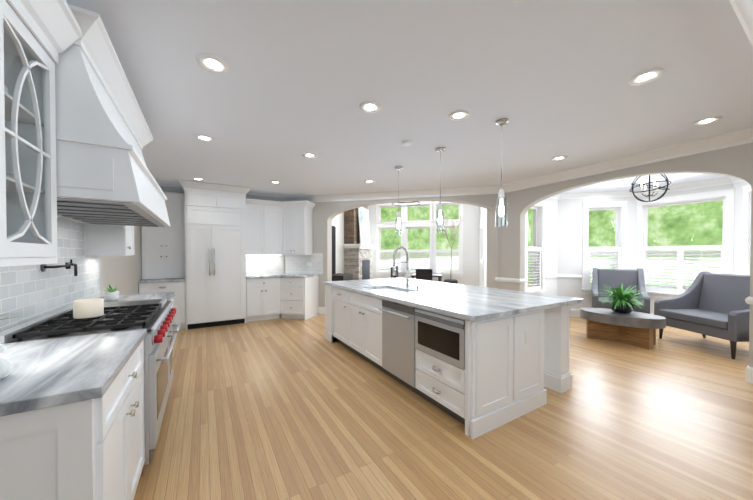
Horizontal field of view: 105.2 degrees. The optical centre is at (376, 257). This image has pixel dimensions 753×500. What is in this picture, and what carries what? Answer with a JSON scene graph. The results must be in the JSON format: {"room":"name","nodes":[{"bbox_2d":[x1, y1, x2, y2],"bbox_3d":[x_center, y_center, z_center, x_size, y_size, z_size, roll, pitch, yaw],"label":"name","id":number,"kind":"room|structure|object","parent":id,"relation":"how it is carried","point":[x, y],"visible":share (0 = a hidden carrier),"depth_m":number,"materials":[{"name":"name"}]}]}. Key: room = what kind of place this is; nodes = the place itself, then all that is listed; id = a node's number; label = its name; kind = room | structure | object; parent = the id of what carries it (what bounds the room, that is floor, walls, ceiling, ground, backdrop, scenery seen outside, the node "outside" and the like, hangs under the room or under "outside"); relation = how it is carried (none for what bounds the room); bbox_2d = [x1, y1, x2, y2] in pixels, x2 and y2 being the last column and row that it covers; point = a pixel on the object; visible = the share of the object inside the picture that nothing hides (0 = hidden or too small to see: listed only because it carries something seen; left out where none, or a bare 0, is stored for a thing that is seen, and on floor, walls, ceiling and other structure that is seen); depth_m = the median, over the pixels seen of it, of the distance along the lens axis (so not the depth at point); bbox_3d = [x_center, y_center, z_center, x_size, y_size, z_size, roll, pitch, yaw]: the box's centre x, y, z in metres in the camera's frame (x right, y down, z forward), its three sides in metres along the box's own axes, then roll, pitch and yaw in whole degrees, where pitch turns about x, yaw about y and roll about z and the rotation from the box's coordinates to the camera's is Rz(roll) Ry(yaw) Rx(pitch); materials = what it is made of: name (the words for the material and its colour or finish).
{"room":"kitchen","nodes":[
{"label":"kitchen","id":0,"kind":"room"},
{"bbox_2d":[98,226,141,297],"bbox_3d":[-1.782,-0.037,0.896,0.200,2.800,10.900,0,1,-31],"label":"wall","id":1,"kind":"structure","parent":0,"point":[123,274],"depth_m":4.08,"materials":[{"name":"grey paint"}]},
{"bbox_2d":[0,0,57,266],"bbox_3d":[-1.578,-0.454,1.095,0.351,0.970,0.500,0,1,-31],"label":"upper cabinet","id":2,"kind":"object","parent":1,"relation":"attached to","point":[28,207],"visible":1,"depth_m":1.28,"materials":[{"name":"white wood"}]},
{"bbox_2d":[6,0,82,63],"bbox_3d":[-1.509,-1.032,1.071,0.451,0.185,0.601,0,1,-31],"label":"crown molding","id":3,"kind":"structure","parent":2,"relation":"attached to","point":[53,27],"depth_m":1.26,"materials":[{"name":"white wood"}]},
{"bbox_2d":[0,217,100,331],"bbox_3d":[-2.242,0.041,1.874,0.011,0.780,2.850,0,1,-31],"label":"backsplash","id":4,"kind":"structure","parent":1,"relation":"attached to","point":[29,292],"depth_m":2.14,"materials":[{"name":"white tile"}]},
{"bbox_2d":[40,259,77,275],"bbox_3d":[-2.299,0.073,2.134,0.156,0.120,0.316,0,1,-31],"label":"pot filler","id":5,"kind":"object","parent":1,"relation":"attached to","point":[67,265],"visible":0.96,"depth_m":2.11,"materials":[{"name":"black metal"}]},
{"bbox_2d":[6,1,170,226],"bbox_3d":[-1.984,-0.752,2.078,0.666,0.909,1.770,0,1,-31],"label":"range hood","id":6,"kind":"object","parent":1,"relation":"attached to","point":[104,136],"visible":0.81,"depth_m":1.52,"materials":[{"name":"white wood"}]},
{"bbox_2d":[84,224,134,255],"bbox_3d":[-2.696,-0.582,2.943,0.331,1.120,0.437,0,1,-31],"label":"upper cabinet","id":7,"kind":"object","parent":1,"relation":"attached to","point":[108,240],"visible":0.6,"depth_m":2.77,"materials":[{"name":"white wood"}]},
{"bbox_2d":[312,194,501,306],"bbox_3d":[0.161,-0.554,6.342,4.788,3.700,0.250,0,1,14],"label":"wall","id":8,"kind":"structure","parent":0,"point":[324,214],"depth_m":6.50,"materials":[{"name":"grey paint"}]},
{"bbox_2d":[246,255,283,274],"bbox_3d":[-2.560,0.134,6.544,0.880,0.480,0.011,0,1,-31],"label":"backsplash","id":9,"kind":"structure","parent":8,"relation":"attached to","point":[255,264],"depth_m":6.55,"materials":[{"name":"white tile"}]},
{"bbox_2d":[66,0,752,196],"bbox_3d":[1.526,-1.813,4.217,9.108,1.130,13.040,0,1,-31],"label":"ceiling","id":10,"kind":"structure","parent":0,"point":[549,79],"depth_m":2.28,"materials":[{"name":"white paint"}]},
{"bbox_2d":[192,177,204,180],"bbox_3d":[-3.113,-1.381,5.040,0.179,0.011,0.236,0,1,-31],"label":"recessed light","id":11,"kind":"object","parent":10,"relation":"in","point":[194,178],"depth_m":5.02,"materials":[{"name":"white"}]},
{"bbox_2d":[194,134,213,141],"bbox_3d":[-1.947,-1.359,3.255,0.185,0.011,0.223,0,1,-31],"label":"recessed light","id":12,"kind":"object","parent":10,"relation":"in","point":[197,136],"depth_m":3.26,"materials":[{"name":"white metal"}]},
{"bbox_2d":[196,53,228,73],"bbox_3d":[-1.131,-1.344,1.992,0.193,0.011,0.213,0,1,-31],"label":"recessed light","id":13,"kind":"object","parent":10,"relation":"in","point":[224,68],"depth_m":1.98,"materials":[{"name":"white metal"}]},
{"bbox_2d":[302,152,317,157],"bbox_3d":[-0.887,-1.366,3.830,0.186,0.011,0.206,0,1,-31],"label":"recessed light","id":14,"kind":"object","parent":10,"relation":"in","point":[304,154],"depth_m":3.83,"materials":[{"name":"white metal"}]},
{"bbox_2d":[359,101,381,112],"bbox_3d":[-0.055,-1.351,2.577,0.198,0.011,0.209,0,1,-31],"label":"recessed light","id":15,"kind":"object","parent":10,"relation":"in","point":[362,106],"depth_m":2.58,"materials":[{"name":"white metal"}]},
{"bbox_2d":[395,166,402,235],"bbox_3d":[0.339,-0.854,4.393,0.124,1.049,0.124,0,1,-31],"label":"pendant light","id":16,"kind":"object","parent":10,"relation":"hanging from","point":[398,225],"visible":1,"depth_m":4.38,"materials":[{"name":"clear glass"}]},
{"bbox_2d":[392,201,420,205],"bbox_3d":[0.845,-1.932,8.233,0.828,0.788,0.828,0,1,-31],"label":"ring chandelier","id":17,"kind":"object","parent":10,"relation":"hanging from","point":[408,202],"visible":0.33,"depth_m":8.54,"materials":[{"name":"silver metal"}]},
{"bbox_2d":[402,140,410,145],"bbox_3d":[0.355,-1.351,3.406,0.110,0.031,0.110,0,1,-31],"label":"smoke detector","id":18,"kind":"object","parent":10,"relation":"attached to","point":[406,143],"visible":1,"depth_m":3.37,"materials":[{"name":"white plastic"}]},
{"bbox_2d":[435,147,444,232],"bbox_3d":[0.801,-0.845,3.621,0.124,1.049,0.124,0,1,-31],"label":"pendant light","id":19,"kind":"object","parent":10,"relation":"hanging from","point":[440,205],"visible":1,"depth_m":3.61,"materials":[{"name":"clear glass"}]},
{"bbox_2d":[495,118,508,226],"bbox_3d":[1.248,-0.836,2.874,0.124,1.049,0.124,0,1,-31],"label":"pendant light","id":20,"kind":"object","parent":10,"relation":"hanging from","point":[501,210],"visible":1,"depth_m":2.86,"materials":[{"name":"silver metal"}]},
{"bbox_2d":[551,155,567,160],"bbox_3d":[2.499,-1.368,3.945,0.212,0.011,0.193,0,1,-31],"label":"recessed light","id":21,"kind":"object","parent":10,"relation":"in","point":[565,157],"depth_m":3.95,"materials":[{"name":"white"}]},
{"bbox_2d":[628,68,664,84],"bbox_3d":[1.998,-1.346,2.134,0.214,0.011,0.198,0,1,-31],"label":"recessed light","id":22,"kind":"object","parent":10,"relation":"in","point":[658,72],"depth_m":2.13,"materials":[{"name":"white metal"}]},
{"bbox_2d":[629,174,670,201],"bbox_3d":[4.140,-1.113,4.367,0.464,0.531,0.463,0,1,-31],"label":"orb chandelier","id":23,"kind":"object","parent":10,"relation":"hanging from","point":[633,183],"visible":0.88,"depth_m":4.34,"materials":[{"name":"black metal"}]},
{"bbox_2d":[692,116,721,125],"bbox_3d":[3.258,-1.354,2.841,0.225,0.011,0.193,0,1,-31],"label":"recessed light","id":24,"kind":"object","parent":10,"relation":"in","point":[716,118],"depth_m":2.84,"materials":[{"name":"white metal"}]},
{"bbox_2d":[134,284,752,499],"bbox_3d":[2.273,1.334,6.544,15.000,0.080,19.000,0,1,-31],"label":"floor","id":25,"kind":"structure","parent":0,"point":[280,408],"depth_m":2.25,"materials":[{"name":"brown wood"}]},
{"bbox_2d":[0,339,144,499],"bbox_3d":[-1.472,0.919,1.224,0.646,0.880,0.868,0,1,-31],"label":"base cabinet","id":26,"kind":"object","parent":25,"relation":"on","point":[92,449],"depth_m":0.99,"materials":[{"name":"white wood"}]},
{"bbox_2d":[0,292,174,416],"bbox_3d":[-1.956,0.449,2.051,0.651,0.039,2.860,0,1,-31],"label":"countertop","id":27,"kind":"structure","parent":26,"relation":"on","point":[46,373],"depth_m":1.17,"materials":[{"name":"grey stone"}]},
{"bbox_2d":[0,344,10,379],"bbox_3d":[-1.379,0.377,1.037,0.080,0.128,0.080,0,1,-31],"label":"vase","id":28,"kind":"object","parent":27,"relation":"on","point":[5,367],"visible":1,"depth_m":1.04,"materials":[{"name":"white ceramic"}]},
{"bbox_2d":[102,284,118,300],"bbox_3d":[-2.609,0.336,2.822,0.137,0.166,0.117,0,1,-31],"label":"plant","id":29,"kind":"object","parent":27,"relation":"on","point":[111,294],"visible":1,"depth_m":2.80,"materials":[{"name":"green plant"}]},
{"bbox_2d":[0,299,180,474],"bbox_3d":[-1.957,0.868,2.172,0.736,0.960,1.250,0,1,-31],"label":"range","id":30,"kind":"object","parent":25,"relation":"on","point":[154,317],"visible":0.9,"depth_m":1.84,"materials":[{"name":"silver metal"}]},
{"bbox_2d":[73,298,103,318],"bbox_3d":[-1.936,0.338,1.939,0.146,0.112,0.146,0,1,-31],"label":"candle jar","id":31,"kind":"object","parent":30,"relation":"on","point":[88,308],"visible":1,"depth_m":1.89,"materials":[{"name":"beige wax"}]},
{"bbox_2d":[138,192,185,329],"bbox_3d":[-3.926,0.049,5.329,0.660,2.520,0.683,0,1,-31],"label":"hutch","id":32,"kind":"object","parent":25,"relation":"on","point":[163,257],"visible":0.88,"depth_m":5.29,"materials":[{"name":"white wood"}]},
{"bbox_2d":[179,180,249,328],"bbox_3d":[-3.192,-0.041,5.743,1.175,2.690,0.725,0,1,-31],"label":"fridge","id":33,"kind":"object","parent":25,"relation":"on","point":[215,254],"visible":1,"depth_m":5.46,"materials":[{"name":"white wood"}]},
{"bbox_2d":[246,278,277,321],"bbox_3d":[-2.489,0.858,6.220,0.660,0.880,0.645,0,1,-31],"label":"base cabinet","id":34,"kind":"object","parent":25,"relation":"on","point":[276,296],"depth_m":5.94,"materials":[{"name":"white wood"}]},
{"bbox_2d":[278,278,317,319],"bbox_3d":[-1.763,0.855,6.425,0.924,0.880,1.038,0,1,-31],"label":"base cabinet","id":35,"kind":"object","parent":25,"relation":"on","point":[297,297],"depth_m":6.08,"materials":[{"name":"white wood"}]},
{"bbox_2d":[246,274,317,281],"bbox_3d":[-2.013,0.397,6.255,1.519,0.039,1.063,0,1,-31],"label":"countertop","id":36,"kind":"structure","parent":35,"relation":"on","point":[259,277],"depth_m":6.04,"materials":[{"name":"grey stone"}]},
{"bbox_2d":[332,226,352,280],"bbox_3d":[-0.919,0.234,7.342,0.424,2.100,0.720,0,1,14],"label":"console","id":37,"kind":"object","parent":25,"relation":"on","point":[339,277],"visible":0.25,"depth_m":7.38,"materials":[{"name":"black wood"}]},
{"bbox_2d":[343,206,375,279],"bbox_3d":[-0.329,-0.533,8.803,0.845,3.598,1.700,0,1,14],"label":"fireplace","id":38,"kind":"object","parent":25,"relation":"on","point":[357,260],"visible":0.58,"depth_m":8.16,"materials":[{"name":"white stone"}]},
{"bbox_2d":[358,207,369,244],"bbox_3d":[-0.371,-0.961,8.809,0.113,1.120,1.000,0,1,14],"label":"picture","id":39,"kind":"object","parent":38,"relation":"attached to","point":[363,219],"visible":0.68,"depth_m":8.69,"materials":[{"name":"white"}]},
{"bbox_2d":[391,266,442,281],"bbox_3d":[1.215,0.777,8.756,1.520,0.980,2.070,0,1,14],"label":"dining set","id":40,"kind":"object","parent":25,"relation":"on","point":[424,274],"visible":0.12,"depth_m":7.71,"materials":[{"name":"black wood"}]},
{"bbox_2d":[323,282,571,438],"bbox_3d":[0.555,0.887,3.815,1.595,0.880,3.050,0,1,-31],"label":"kitchen island","id":41,"kind":"object","parent":25,"relation":"on","point":[477,361],"depth_m":2.54,"materials":[{"name":"white wood"}]},
{"bbox_2d":[327,278,426,289],"bbox_3d":[0.075,0.415,4.763,1.650,0.039,1.020,0,1,-31],"label":"island countertop","id":42,"kind":"structure","parent":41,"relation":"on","point":[386,281],"depth_m":4.63,"materials":[{"name":"grey stone"}]},
{"bbox_2d":[371,286,402,293],"bbox_3d":[0.158,0.537,3.788,0.474,0.205,0.764,0,1,-31],"label":"sink","id":43,"kind":"object","parent":42,"relation":"in","point":[390,289],"depth_m":4.04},
{"bbox_2d":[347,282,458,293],"bbox_3d":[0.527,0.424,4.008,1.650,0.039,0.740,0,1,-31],"label":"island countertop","id":44,"kind":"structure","parent":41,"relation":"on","point":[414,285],"depth_m":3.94,"materials":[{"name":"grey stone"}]},
{"bbox_2d":[393,246,410,285],"bbox_3d":[0.288,0.122,3.992,0.273,0.566,0.244,0,1,-31],"label":"faucet","id":45,"kind":"object","parent":44,"relation":"on","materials":[{"name":"silver metal"}]},
{"bbox_2d":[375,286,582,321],"bbox_3d":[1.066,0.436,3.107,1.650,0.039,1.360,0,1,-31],"label":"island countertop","id":46,"kind":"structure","parent":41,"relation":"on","point":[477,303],"depth_m":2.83,"materials":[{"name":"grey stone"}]},
{"bbox_2d":[436,211,462,283],"bbox_3d":[2.307,-0.071,8.816,1.227,2.673,0.660,0,1,-31],"label":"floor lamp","id":47,"kind":"object","parent":25,"relation":"on","point":[454,281],"visible":0.71,"depth_m":8.74,"materials":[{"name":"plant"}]},
{"bbox_2d":[592,267,649,313],"bbox_3d":[4.708,0.759,5.612,0.800,1.093,0.913,1,1,36],"label":"chair","id":48,"kind":"object","parent":25,"relation":"on","point":[616,278],"visible":0.62,"depth_m":5.74,"materials":[{"name":"grey fabric"}]},
{"bbox_2d":[580,308,665,348],"bbox_3d":[3.857,1.096,4.575,0.674,0.445,1.030,0,1,-31],"label":"coffee table","id":49,"kind":"object","parent":25,"relation":"on","point":[636,328],"visible":0.96,"depth_m":4.42,"materials":[{"name":"wood"}]},
{"bbox_2d":[595,283,644,313],"bbox_3d":[3.882,0.640,4.568,0.730,0.465,0.731,0,1,-31],"label":"fern plant","id":50,"kind":"object","parent":49,"relation":"on","point":[622,302],"visible":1,"depth_m":4.47,"materials":[{"name":"green plant"}]},
{"bbox_2d":[654,271,749,359],"bbox_3d":[5.020,0.776,4.233,0.913,1.093,1.040,0,1,-3],"label":"loveseat","id":51,"kind":"object","parent":25,"relation":"on","point":[705,303],"visible":0.92,"depth_m":4.31,"materials":[{"name":"grey fabric"}]},
{"bbox_2d":[332,181,748,313],"bbox_3d":[2.019,-0.557,6.611,5.848,3.700,9.535,0,1,-31],"label":"wall","id":52,"kind":"structure","parent":0,"point":[563,236],"depth_m":6.34,"materials":[{"name":"white paint"}]},
{"bbox_2d":[285,253,322,273],"bbox_3d":[-1.684,0.132,6.679,0.680,0.480,0.680,0,1,-31],"label":"backsplash","id":53,"kind":"structure","parent":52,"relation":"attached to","point":[294,264],"depth_m":6.67,"materials":[{"name":"white tile"}]},
{"bbox_2d":[318,307,324,314],"bbox_3d":[0.307,1.177,9.103,5.683,0.170,2.970,0,1,-31],"label":"baseboard","id":54,"kind":"structure","parent":52,"relation":"attached to","point":[321,310],"depth_m":6.57,"materials":[{"name":"white wood"}]},
{"bbox_2d":[375,201,483,286],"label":"room window","id":55,"kind":"structure","parent":52,"relation":"in","point":[433,258],"depth_m":9.93,"materials":[{"name":"white wood"}]},
{"bbox_2d":[158,0,752,202],"bbox_3d":[1.138,-1.314,4.737,8.770,0.140,6.880,0,1,-31],"label":"crown molding","id":56,"kind":"structure","parent":52,"relation":"attached to","point":[743,9],"depth_m":4.90,"materials":[{"name":"white wood"}]},
{"bbox_2d":[495,275,752,304],"bbox_3d":[5.072,0.455,3.197,2.167,0.080,7.402,0,1,-31],"label":"trim","id":57,"kind":"structure","parent":52,"relation":"attached to","point":[749,300],"depth_m":5.63,"materials":[{"name":"white wood"}]},
{"bbox_2d":[525,184,751,298],"bbox_3d":[4.879,-0.187,4.950,2.505,2.000,3.740,0,1,-31],"label":"bay window","id":58,"kind":"structure","parent":52,"relation":"in","point":[619,249],"depth_m":5.80,"materials":[{"name":"white wood"}]},
{"bbox_2d":[487,143,752,366],"bbox_3d":[4.262,-0.060,2.764,0.150,2.800,7.500,0,1,-31],"label":"wall","id":59,"kind":"structure","parent":0,"point":[735,161],"depth_m":4.55,"materials":[{"name":"grey paint"}]},
{"bbox_2d":[745,365,752,383],"bbox_3d":[5.054,1.273,1.316,0.046,0.170,4.175,0,1,-31],"label":"baseboard","id":60,"kind":"structure","parent":59,"relation":"attached to","point":[748,369],"depth_m":3.07,"materials":[{"name":"white wood"}]},
{"bbox_3d":[-3.211,-0.103,6.275,2.870,2.800,0.200,0,1,-31],"label":"wall","id":61,"kind":"structure","parent":0,"visible":0},
{"bbox_2d":[246,198,277,253],"bbox_3d":[-2.485,-0.649,6.351,0.820,1.170,0.394,0,1,-31],"label":"upper cabinet","id":62,"kind":"object","parent":61,"relation":"attached to","point":[261,215],"depth_m":6.18,"materials":[{"name":"white wood"}]},
{"bbox_2d":[278,201,315,253],"bbox_3d":[-1.834,-0.651,6.535,0.705,1.170,0.744,0,1,-31],"label":"upper cabinet","id":63,"kind":"object","parent":61,"relation":"attached to","point":[278,228],"depth_m":6.35,"materials":[{"name":"white wood"}]}
]}

